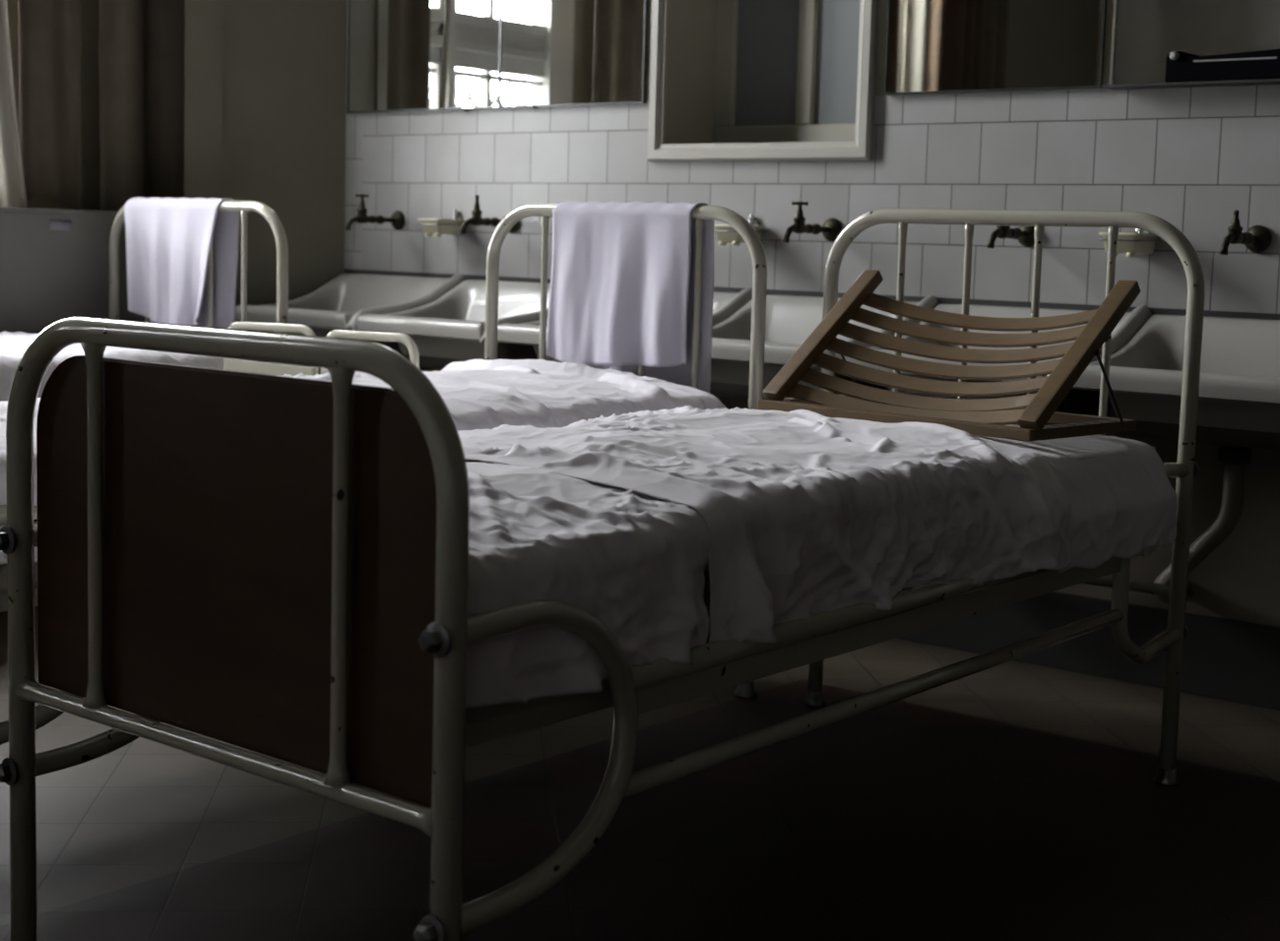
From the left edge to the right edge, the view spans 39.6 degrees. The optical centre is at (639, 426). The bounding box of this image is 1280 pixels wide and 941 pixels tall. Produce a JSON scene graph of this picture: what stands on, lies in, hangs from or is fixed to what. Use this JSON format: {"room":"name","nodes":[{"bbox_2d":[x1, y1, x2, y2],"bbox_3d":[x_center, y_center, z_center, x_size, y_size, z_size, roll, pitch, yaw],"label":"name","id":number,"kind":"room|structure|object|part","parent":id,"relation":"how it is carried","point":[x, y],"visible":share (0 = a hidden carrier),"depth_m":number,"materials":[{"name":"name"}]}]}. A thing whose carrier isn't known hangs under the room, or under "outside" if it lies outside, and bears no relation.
{"room":"hospital room","nodes":[
{"label":"hospital room","id":0,"kind":"room"},
{"bbox_2d":[7,0,100,210],"bbox_3d":[-3.943,-1.578,3.477,0.250,4.200,7.210,6,8,39],"label":"wall","id":1,"kind":"structure","parent":0,"point":[90,9],"depth_m":5.93,"materials":[{"name":"paint"}]},
{"bbox_2d":[0,211,144,333],"bbox_3d":[-3.077,-0.039,4.214,0.435,1.035,5.150,6,8,39],"label":"wall","id":2,"kind":"structure","parent":0,"point":[47,276],"depth_m":5.40,"materials":[{"name":"paint"}]},
{"bbox_2d":[0,0,27,208],"bbox_3d":[-1.929,-2.130,5.261,0.100,2.961,0.178,6,8,39],"label":"curtain","id":3,"kind":"object","parent":2,"relation":"on","point":[12,182],"visible":0.85,"depth_m":5.40,"materials":[{"name":"fabric"}]},
{"bbox_2d":[18,0,81,209],"bbox_3d":[-1.820,-2.148,5.423,0.064,2.953,0.240,6,7,34],"label":"curtain","id":4,"kind":"object","parent":2,"relation":"on","point":[49,31],"visible":0.98,"depth_m":5.56,"materials":[{"name":"brown fabric"}]},
{"bbox_2d":[0,207,118,215],"bbox_3d":[-3.030,-0.529,3.877,0.045,0.012,4.750,6,8,39],"label":"trim","id":5,"kind":"structure","parent":2,"relation":"on","point":[23,210],"depth_m":5.39,"materials":[{"name":"paint"}]},
{"bbox_2d":[49,219,71,230],"bbox_3d":[-1.763,-0.613,5.406,0.002,0.030,0.075,6,8,39],"label":"paper label","id":6,"kind":"object","parent":2,"relation":"attached to","point":[58,224],"visible":1,"depth_m":5.41,"materials":[{"name":"grey"}]},
{"bbox_2d":[99,0,184,211],"bbox_3d":[-1.558,-2.171,5.757,0.077,2.963,0.442,6,8,39],"label":"curtain","id":7,"kind":"object","parent":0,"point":[142,41],"visible":0.61,"depth_m":5.78,"materials":[{"name":"brown fabric"}]},
{"bbox_2d":[222,0,347,375],"bbox_3d":[-1.407,-1.776,6.040,1.125,4.200,0.780,6,8,39],"label":"wall","id":8,"kind":"structure","parent":0,"point":[285,78],"depth_m":5.75,"materials":[{"name":"paint"}]},
{"bbox_2d":[184,0,223,198],"bbox_3d":[-1.366,-1.725,5.567,0.119,4.200,0.012,-1,6,-20],"label":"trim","id":9,"kind":"structure","parent":8,"relation":"attached to","point":[203,19],"depth_m":5.63,"materials":[{"name":"paint"}]},
{"bbox_2d":[0,606,1279,940],"bbox_3d":[-0.098,0.891,1.590,10.500,0.100,8.850,6,8,39],"label":"floor","id":10,"kind":"structure","parent":0,"point":[1012,800],"depth_m":3.04,"materials":[{"name":"tile"}]},
{"bbox_2d":[108,199,288,333],"bbox_3d":[-1.938,-0.067,4.543,0.858,1.085,2.010,6,8,39],"label":"hospital bed","id":11,"kind":"object","parent":10,"relation":"on","point":[244,207],"visible":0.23,"depth_m":5.10,"materials":[{"name":"metal"}]},
{"bbox_2d":[0,330,223,401],"bbox_3d":[-1.937,-0.131,4.534,0.841,0.198,1.823,6,8,39],"label":"sheet","id":12,"kind":"object","parent":11,"relation":"on","point":[13,346],"visible":0.15,"depth_m":4.67,"materials":[{"name":"white fabric"}]},
{"bbox_2d":[124,196,239,328],"bbox_3d":[-1.377,-0.458,5.287,0.492,0.442,0.091,6,8,39],"label":"towel","id":13,"kind":"object","parent":11,"relation":"hanging from","point":[168,240],"visible":0.87,"depth_m":5.25,"materials":[{"name":"white fabric"}]},
{"bbox_2d":[223,321,319,376],"bbox_3d":[-0.861,0.105,4.716,0.397,0.768,0.371,6,8,39],"label":"metal chair","id":14,"kind":"object","parent":10,"relation":"on","point":[258,367],"visible":0.28,"depth_m":4.55,"materials":[{"name":"metal"}]},
{"bbox_2d":[320,329,419,374],"bbox_3d":[-0.567,0.141,4.452,0.370,0.768,0.371,6,8,39],"label":"metal chair","id":15,"kind":"object","parent":10,"relation":"on","point":[404,339],"visible":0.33,"depth_m":4.26,"materials":[{"name":"metal"}]},
{"bbox_2d":[0,203,767,745],"bbox_3d":[-0.672,0.087,3.415,0.858,1.085,2.010,6,8,39],"label":"hospital bed","id":16,"kind":"object","parent":10,"relation":"on","point":[44,715],"visible":0.24,"depth_m":3.95,"materials":[{"name":"metal"}]},
{"bbox_2d":[0,563,37,593],"bbox_3d":[-0.673,0.068,3.411,0.746,0.185,1.835,6,8,39],"label":"mattress","id":17,"kind":"object","parent":16,"relation":"on","point":[3,567],"visible":0.02,"depth_m":2.55,"materials":[{"name":"white fabric"}]},
{"bbox_2d":[0,397,40,565],"bbox_3d":[-0.974,0.065,3.041,0.836,0.204,0.908,6,8,39],"label":"sheet","id":18,"kind":"object","parent":17,"relation":"on","point":[3,405],"visible":0.02,"depth_m":2.56,"materials":[{"name":"white fabric"}]},
{"bbox_2d":[282,359,726,431],"bbox_3d":[-0.408,-0.015,3.729,0.834,0.230,0.980,6,8,39],"label":"sheet","id":19,"kind":"object","parent":17,"relation":"on","point":[478,394],"visible":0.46,"depth_m":3.63,"materials":[{"name":"white fabric"}]},
{"bbox_3d":[-0.397,0.196,3.198,0.008,0.038,1.890,6,8,39],"label":"frame","id":20,"kind":"part","parent":16,"relation":"part of","materials":[{"name":"metal"}]},
{"bbox_3d":[-0.061,0.018,4.159,0.838,1.067,0.031,6,8,39],"label":"headboard frame","id":21,"kind":"part","parent":16,"relation":"part of","materials":[{"name":"metal"}]},
{"bbox_2d":[546,200,713,393],"bbox_3d":[-0.031,-0.296,4.102,0.448,0.442,0.079,6,8,39],"label":"towel","id":22,"kind":"object","parent":16,"relation":"hanging from","point":[621,291],"visible":0.94,"depth_m":4.07,"materials":[{"name":"white fabric"}]},
{"bbox_2d":[0,208,1205,940],"bbox_3d":[0.100,0.169,2.850,0.858,1.085,2.010,6,8,39],"label":"hospital bed","id":23,"kind":"object","parent":10,"relation":"on","point":[274,566],"visible":0.79,"depth_m":2.12,"materials":[{"name":"metal"}]},
{"bbox_3d":[-0.495,0.156,2.114,0.774,0.446,0.014,6,8,39],"label":"foot panel","id":24,"kind":"part","parent":23,"relation":"part of","materials":[{"name":"brown wood"}]},
{"bbox_3d":[-0.513,0.318,2.115,0.840,0.871,0.034,6,8,39],"label":"footboard frame","id":25,"kind":"part","parent":23,"relation":"part of","materials":[{"name":"metal"}]},
{"bbox_3d":[0.375,0.277,2.634,0.008,0.038,1.890,6,8,39],"label":"frame","id":26,"kind":"part","parent":23,"relation":"part of","materials":[{"name":"metal"}]},
{"bbox_2d":[465,446,1155,723],"bbox_3d":[0.099,0.149,2.846,0.746,0.185,1.835,6,8,39],"label":"mattress","id":27,"kind":"object","parent":23,"relation":"on","point":[474,715],"visible":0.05,"depth_m":1.99,"materials":[{"name":"white fabric"}]},
{"bbox_2d":[464,458,711,707],"bbox_3d":[-0.336,0.155,2.304,0.849,0.217,0.490,6,8,39],"label":"sheet","id":28,"kind":"object","parent":27,"relation":"on","point":[637,562],"visible":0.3,"depth_m":2.07,"materials":[{"name":"white fabric"}]},
{"bbox_2d":[457,405,1071,642],"bbox_3d":[0.099,0.109,2.807,0.890,0.229,0.958,6,8,39],"label":"sheet","id":29,"kind":"object","parent":27,"relation":"on","point":[805,513],"visible":0.89,"depth_m":2.57,"materials":[{"name":"white fabric"}]},
{"bbox_2d":[974,424,1177,574],"bbox_3d":[0.530,0.094,3.342,0.850,0.201,0.500,6,8,39],"label":"sheet","id":30,"kind":"object","parent":27,"relation":"on","point":[1123,503],"visible":0.26,"depth_m":3.10,"materials":[{"name":"white fabric"}]},
{"bbox_2d":[757,269,1140,442],"bbox_3d":[0.571,-0.147,3.323,0.345,0.273,0.626,-4,8,-44],"label":"wooden rack","id":31,"kind":"object","parent":30,"relation":"on","point":[989,417],"visible":0.99,"depth_m":3.33,"materials":[{"name":"brown wood"}]},
{"bbox_3d":[0.362,-0.049,3.545,0.285,0.020,0.034,-4,8,-44],"label":"rail","id":32,"kind":"part","parent":31,"relation":"part of","materials":[{"name":"brown wood"}]},
{"bbox_3d":[0.366,-0.182,3.530,0.318,0.258,0.038,-4,8,-44],"label":"rail","id":33,"kind":"part","parent":31,"relation":"part of","materials":[{"name":"brown wood"}]},
{"bbox_3d":[0.453,-0.013,3.228,0.030,0.020,0.618,-4,8,-44],"label":"rail","id":34,"kind":"part","parent":31,"relation":"part of","materials":[{"name":"brown wood"}]},
{"bbox_3d":[0.773,-0.127,3.115,0.318,0.258,0.038,-4,8,-44],"label":"rail","id":35,"kind":"part","parent":31,"relation":"part of","materials":[{"name":"brown wood"}]},
{"bbox_3d":[0.770,0.006,3.130,0.285,0.020,0.034,-4,8,-44],"label":"rail","id":36,"kind":"part","parent":31,"relation":"part of","materials":[{"name":"brown wood"}]},
{"bbox_3d":[0.679,-0.030,3.447,0.030,0.020,0.618,-4,8,-44],"label":"rail","id":37,"kind":"part","parent":31,"relation":"part of","materials":[{"name":"brown wood"}]},
{"bbox_3d":[0.833,-0.071,3.155,0.105,0.134,0.008,-4,8,-44],"label":"prop rod","id":38,"kind":"part","parent":31,"relation":"part of","materials":[{"name":"black metal"}]},
{"bbox_3d":[0.419,0.249,2.613,0.031,0.038,1.380,6,8,39],"label":"rail","id":39,"kind":"part","parent":23,"relation":"part of","materials":[{"name":"metal"}]},
{"bbox_3d":[0.415,0.381,2.626,0.025,0.029,1.380,6,8,39],"label":"rail","id":40,"kind":"part","parent":23,"relation":"part of","materials":[{"name":"metal"}]},
{"bbox_3d":[0.711,0.099,3.594,0.838,1.067,0.031,6,8,39],"label":"headboard frame","id":41,"kind":"part","parent":23,"relation":"part of","materials":[{"name":"metal"}]},
{"bbox_2d":[344,0,1279,627],"bbox_3d":[2.515,-1.361,3.145,8.800,4.200,0.340,6,8,39],"label":"wall","id":42,"kind":"structure","parent":0,"point":[1189,159],"depth_m":4.40,"materials":[{"name":"white tile"}]},
{"bbox_2d":[234,272,466,352],"bbox_3d":[-0.905,-0.151,5.527,0.564,0.668,0.456,6,8,39],"label":"basin","id":43,"kind":"object","parent":42,"relation":"attached to","point":[336,305],"visible":0.47,"depth_m":5.56,"materials":[{"name":"grey ceramic"}]},
{"bbox_2d":[345,193,404,230],"bbox_3d":[-0.841,-0.671,5.587,0.062,0.116,0.220,6,8,39],"label":"tap","id":44,"kind":"object","parent":42,"relation":"attached to","point":[397,220],"visible":1,"depth_m":5.58,"materials":[{"name":"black metal"}]},
{"bbox_3d":[-0.892,-0.632,5.529,0.019,0.047,0.061,6,8,39],"label":"spout","id":45,"kind":"part","parent":44,"relation":"part of","materials":[{"name":"black metal"}]},
{"bbox_3d":[-0.869,-0.683,5.551,0.031,0.071,0.030,6,8,39],"label":"valve stem","id":46,"kind":"part","parent":44,"relation":"part of","materials":[{"name":"black metal"}]},
{"bbox_3d":[-0.868,-0.720,5.547,0.040,0.012,0.011,1,6,-4],"label":"handle","id":47,"kind":"part","parent":44,"relation":"part of","materials":[{"name":"black metal"}]},
{"bbox_2d":[347,0,501,114],"bbox_3d":[-0.672,-1.416,5.516,0.680,0.864,0.012,6,8,39],"label":"wall mirror","id":48,"kind":"object","parent":42,"relation":"attached to","point":[404,55],"visible":1,"depth_m":5.54,"materials":[{"name":"silver metal"}]},
{"bbox_2d":[416,209,466,237],"bbox_3d":[-0.607,-0.625,5.455,0.105,0.087,0.134,6,8,39],"label":"soap dish","id":49,"kind":"object","parent":42,"relation":"attached to","point":[436,226],"visible":0.98,"depth_m":5.42,"materials":[{"name":"beige ceramic"}]},
{"bbox_2d":[417,218,466,235],"bbox_3d":[-0.608,-0.613,5.455,0.102,0.047,0.129,6,8,39],"label":"tray","id":50,"kind":"object","parent":49,"relation":"on","point":[436,226],"depth_m":5.42,"materials":[{"name":"beige ceramic"}]},
{"bbox_2d":[357,279,550,370],"bbox_3d":[-0.471,-0.102,5.175,0.542,0.668,0.456,6,8,39],"label":"basin","id":51,"kind":"object","parent":42,"relation":"attached to","point":[446,330],"visible":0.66,"depth_m":5.11,"materials":[{"name":"grey ceramic"}]},
{"bbox_2d":[459,194,519,234],"bbox_3d":[-0.453,-0.627,5.273,0.062,0.116,0.220,6,8,39],"label":"tap","id":52,"kind":"object","parent":42,"relation":"attached to","point":[476,220],"visible":0.84,"depth_m":5.23,"materials":[{"name":"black metal"}]},
{"bbox_3d":[-0.504,-0.588,5.215,0.019,0.047,0.061,6,8,39],"label":"spout","id":53,"kind":"part","parent":52,"relation":"part of","materials":[{"name":"black metal"}]},
{"bbox_3d":[-0.481,-0.639,5.236,0.031,0.071,0.030,6,8,39],"label":"valve stem","id":54,"kind":"part","parent":52,"relation":"part of","materials":[{"name":"black metal"}]},
{"bbox_2d":[499,0,648,108],"bbox_3d":[-0.192,-1.362,5.127,0.559,0.864,0.012,6,8,39],"label":"wall mirror","id":55,"kind":"object","parent":42,"relation":"attached to","point":[553,53],"visible":1,"depth_m":5.15,"materials":[{"name":"silver metal"}]},
{"bbox_2d":[497,286,752,362],"bbox_3d":[-0.044,-0.054,4.829,0.545,0.668,0.456,6,8,39],"label":"basin","id":56,"kind":"object","parent":42,"relation":"attached to","point":[725,304],"visible":0.12,"depth_m":4.76,"materials":[{"name":"grey ceramic"}]},
{"bbox_2d":[713,213,766,246],"bbox_3d":[0.264,-0.526,4.749,0.105,0.087,0.134,6,8,39],"label":"soap dish","id":57,"kind":"object","parent":42,"relation":"attached to","point":[725,233],"visible":0.56,"depth_m":4.72,"materials":[{"name":"white ceramic"}]},
{"bbox_2d":[713,224,766,243],"bbox_3d":[0.263,-0.514,4.749,0.102,0.047,0.129,6,8,39],"label":"tray","id":58,"kind":"object","parent":57,"relation":"on","point":[725,233],"depth_m":4.71,"materials":[{"name":"beige ceramic"}]},
{"bbox_2d":[647,0,878,161],"bbox_3d":[0.407,-1.306,4.815,0.728,1.175,0.294,6,8,39],"label":"window","id":59,"kind":"structure","parent":42,"relation":"in","point":[731,80],"depth_m":4.98,"materials":[{"name":"white paint"}]},
{"bbox_3d":[0.487,-1.307,4.914,0.652,1.090,0.040,6,8,39],"label":"sash","id":60,"kind":"part","parent":59,"relation":"part of","materials":[{"name":"beige paint"}]},
{"bbox_3d":[0.492,-1.336,4.908,0.562,1.030,0.004,6,8,39],"label":"pane","id":61,"kind":"part","parent":59,"relation":"part of","materials":[{"name":"clear glass"}]},
{"bbox_2d":[344,268,1279,319],"bbox_3d":[0.321,-0.363,4.802,3.340,0.016,0.004,6,8,39],"label":"trim","id":62,"kind":"structure","parent":42,"relation":"attached to","point":[942,300],"depth_m":4.43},
{"bbox_2d":[782,200,841,243],"bbox_3d":[0.434,-0.522,4.554,0.062,0.107,0.220,6,8,39],"label":"tap","id":63,"kind":"object","parent":42,"relation":"attached to","point":[831,227],"visible":0.97,"depth_m":4.54,"materials":[{"name":"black metal"}]},
{"bbox_3d":[0.383,-0.487,4.496,0.019,0.047,0.061,6,8,39],"label":"spout","id":64,"kind":"part","parent":63,"relation":"part of","materials":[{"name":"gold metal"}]},
{"bbox_3d":[0.406,-0.534,4.518,0.031,0.062,0.030,6,8,39],"label":"valve stem","id":65,"kind":"part","parent":63,"relation":"part of","materials":[{"name":"gold metal"}]},
{"bbox_3d":[0.407,-0.566,4.515,0.040,0.012,0.011,4,6,19],"label":"handle","id":66,"kind":"part","parent":63,"relation":"part of","materials":[{"name":"gold metal"}]},
{"bbox_2d":[709,295,939,399],"bbox_3d":[0.386,-0.005,4.481,0.550,0.668,0.456,6,8,39],"label":"basin","id":67,"kind":"object","parent":42,"relation":"attached to","point":[791,320],"visible":0.29,"depth_m":4.48,"materials":[{"name":"grey ceramic"}]},
{"bbox_2d":[884,0,1106,95],"bbox_3d":[0.860,-1.242,4.275,0.586,0.864,0.012,6,8,39],"label":"wall mirror","id":68,"kind":"object","parent":42,"relation":"attached to","point":[933,46],"visible":0.93,"depth_m":4.30,"materials":[{"name":"silver metal"}]},
{"bbox_2d":[841,304,1151,425],"bbox_3d":[0.818,0.044,4.131,0.550,0.668,0.456,6,8,39],"label":"basin","id":69,"kind":"object","parent":42,"relation":"attached to","point":[1080,402],"visible":0.12,"depth_m":4.06,"materials":[{"name":"grey ceramic"}]},
{"bbox_2d":[987,225,1034,249],"bbox_3d":[0.877,-0.463,4.211,0.062,0.085,0.197,6,8,39],"label":"tap","id":70,"kind":"object","parent":42,"relation":"attached to","point":[1025,235],"visible":0.7,"depth_m":4.22,"materials":[{"name":"black metal"}]},
{"bbox_3d":[0.833,-0.440,4.161,0.019,0.047,0.061,6,8,39],"label":"spout","id":71,"kind":"part","parent":70,"relation":"part of","materials":[{"name":"gold metal"}]},
{"bbox_3d":[0.856,-0.476,4.184,0.031,0.040,0.030,6,8,39],"label":"valve stem","id":72,"kind":"part","parent":70,"relation":"part of","materials":[{"name":"gold metal"}]},
{"bbox_2d":[896,591,1279,710],"bbox_3d":[2.378,0.649,3.193,8.720,0.186,0.012,6,8,39],"label":"baseboard","id":73,"kind":"structure","parent":42,"relation":"attached to","point":[1228,660],"depth_m":4.17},
{"bbox_2d":[1100,0,1116,88],"bbox_3d":[1.100,-1.217,4.089,0.030,0.863,0.010,6,8,39],"label":"trim","id":74,"kind":"structure","parent":42,"relation":"attached to","point":[1111,4],"depth_m":4.12,"materials":[{"name":"paint"}]},
{"bbox_2d":[1097,228,1161,257],"bbox_3d":[1.119,-0.429,4.056,0.105,0.087,0.134,6,8,39],"label":"soap dish","id":75,"kind":"object","parent":42,"relation":"attached to","point":[1141,242],"visible":0.73,"depth_m":4.01,"materials":[{"name":"white ceramic"}]},
{"bbox_2d":[1098,232,1159,254],"bbox_3d":[1.118,-0.417,4.056,0.102,0.047,0.129,6,8,39],"label":"tray","id":76,"kind":"object","parent":75,"relation":"on","point":[1136,242],"depth_m":4.01,"materials":[{"name":"beige ceramic"}]},
{"bbox_2d":[1072,314,1279,603],"bbox_3d":[1.249,0.093,3.781,0.550,0.668,0.456,6,8,39],"label":"basin","id":77,"kind":"object","parent":42,"relation":"attached to","point":[1239,399],"visible":0.82,"depth_m":3.78,"materials":[{"name":"grey ceramic"}]},
{"bbox_3d":[1.255,-0.119,3.759,0.550,0.242,0.456,6,8,39],"label":"bowl","id":78,"kind":"part","parent":77,"relation":"part of","materials":[{"name":"grey ceramic"}]},
{"bbox_2d":[1101,78,1279,89],"bbox_3d":[1.472,-0.738,3.786,1.010,0.006,0.068,6,8,39],"label":"trim","id":79,"kind":"structure","parent":42,"relation":"attached to","point":[1265,81],"depth_m":3.96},
{"bbox_2d":[1164,49,1279,82],"bbox_3d":[1.424,-0.794,3.792,0.620,0.100,0.048,6,8,39],"label":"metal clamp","id":80,"kind":"object","parent":79,"relation":"on","point":[1181,66],"visible":1,"depth_m":3.90,"materials":[{"name":"black metal"}]},
{"bbox_3d":[1.190,-0.826,3.958,0.018,0.018,0.012,6,8,39],"label":"knob","id":81,"kind":"part","parent":80,"relation":"part of","materials":[{"name":"grey metal"}]},
{"bbox_2d":[1111,0,1279,84],"bbox_3d":[1.501,-1.170,3.756,1.015,0.864,0.012,6,8,39],"label":"wall mirror","id":82,"kind":"object","parent":42,"relation":"attached to","point":[1146,32],"visible":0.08,"depth_m":4.00,"materials":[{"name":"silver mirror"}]},
{"bbox_2d":[1219,209,1272,255],"bbox_3d":[1.306,-0.420,3.858,0.062,0.098,0.205,6,8,39],"label":"tap","id":83,"kind":"object","parent":42,"relation":"attached to","point":[1257,238],"visible":1,"depth_m":3.87,"materials":[{"name":"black metal"}]},
{"bbox_3d":[1.260,-0.390,3.805,0.019,0.047,0.061,6,8,39],"label":"spout","id":84,"kind":"part","parent":83,"relation":"part of","materials":[{"name":"gold metal"}]},
{"bbox_3d":[1.283,-0.433,3.828,0.031,0.053,0.030,6,8,39],"label":"valve stem","id":85,"kind":"part","parent":83,"relation":"part of","materials":[{"name":"gold metal"}]}
]}

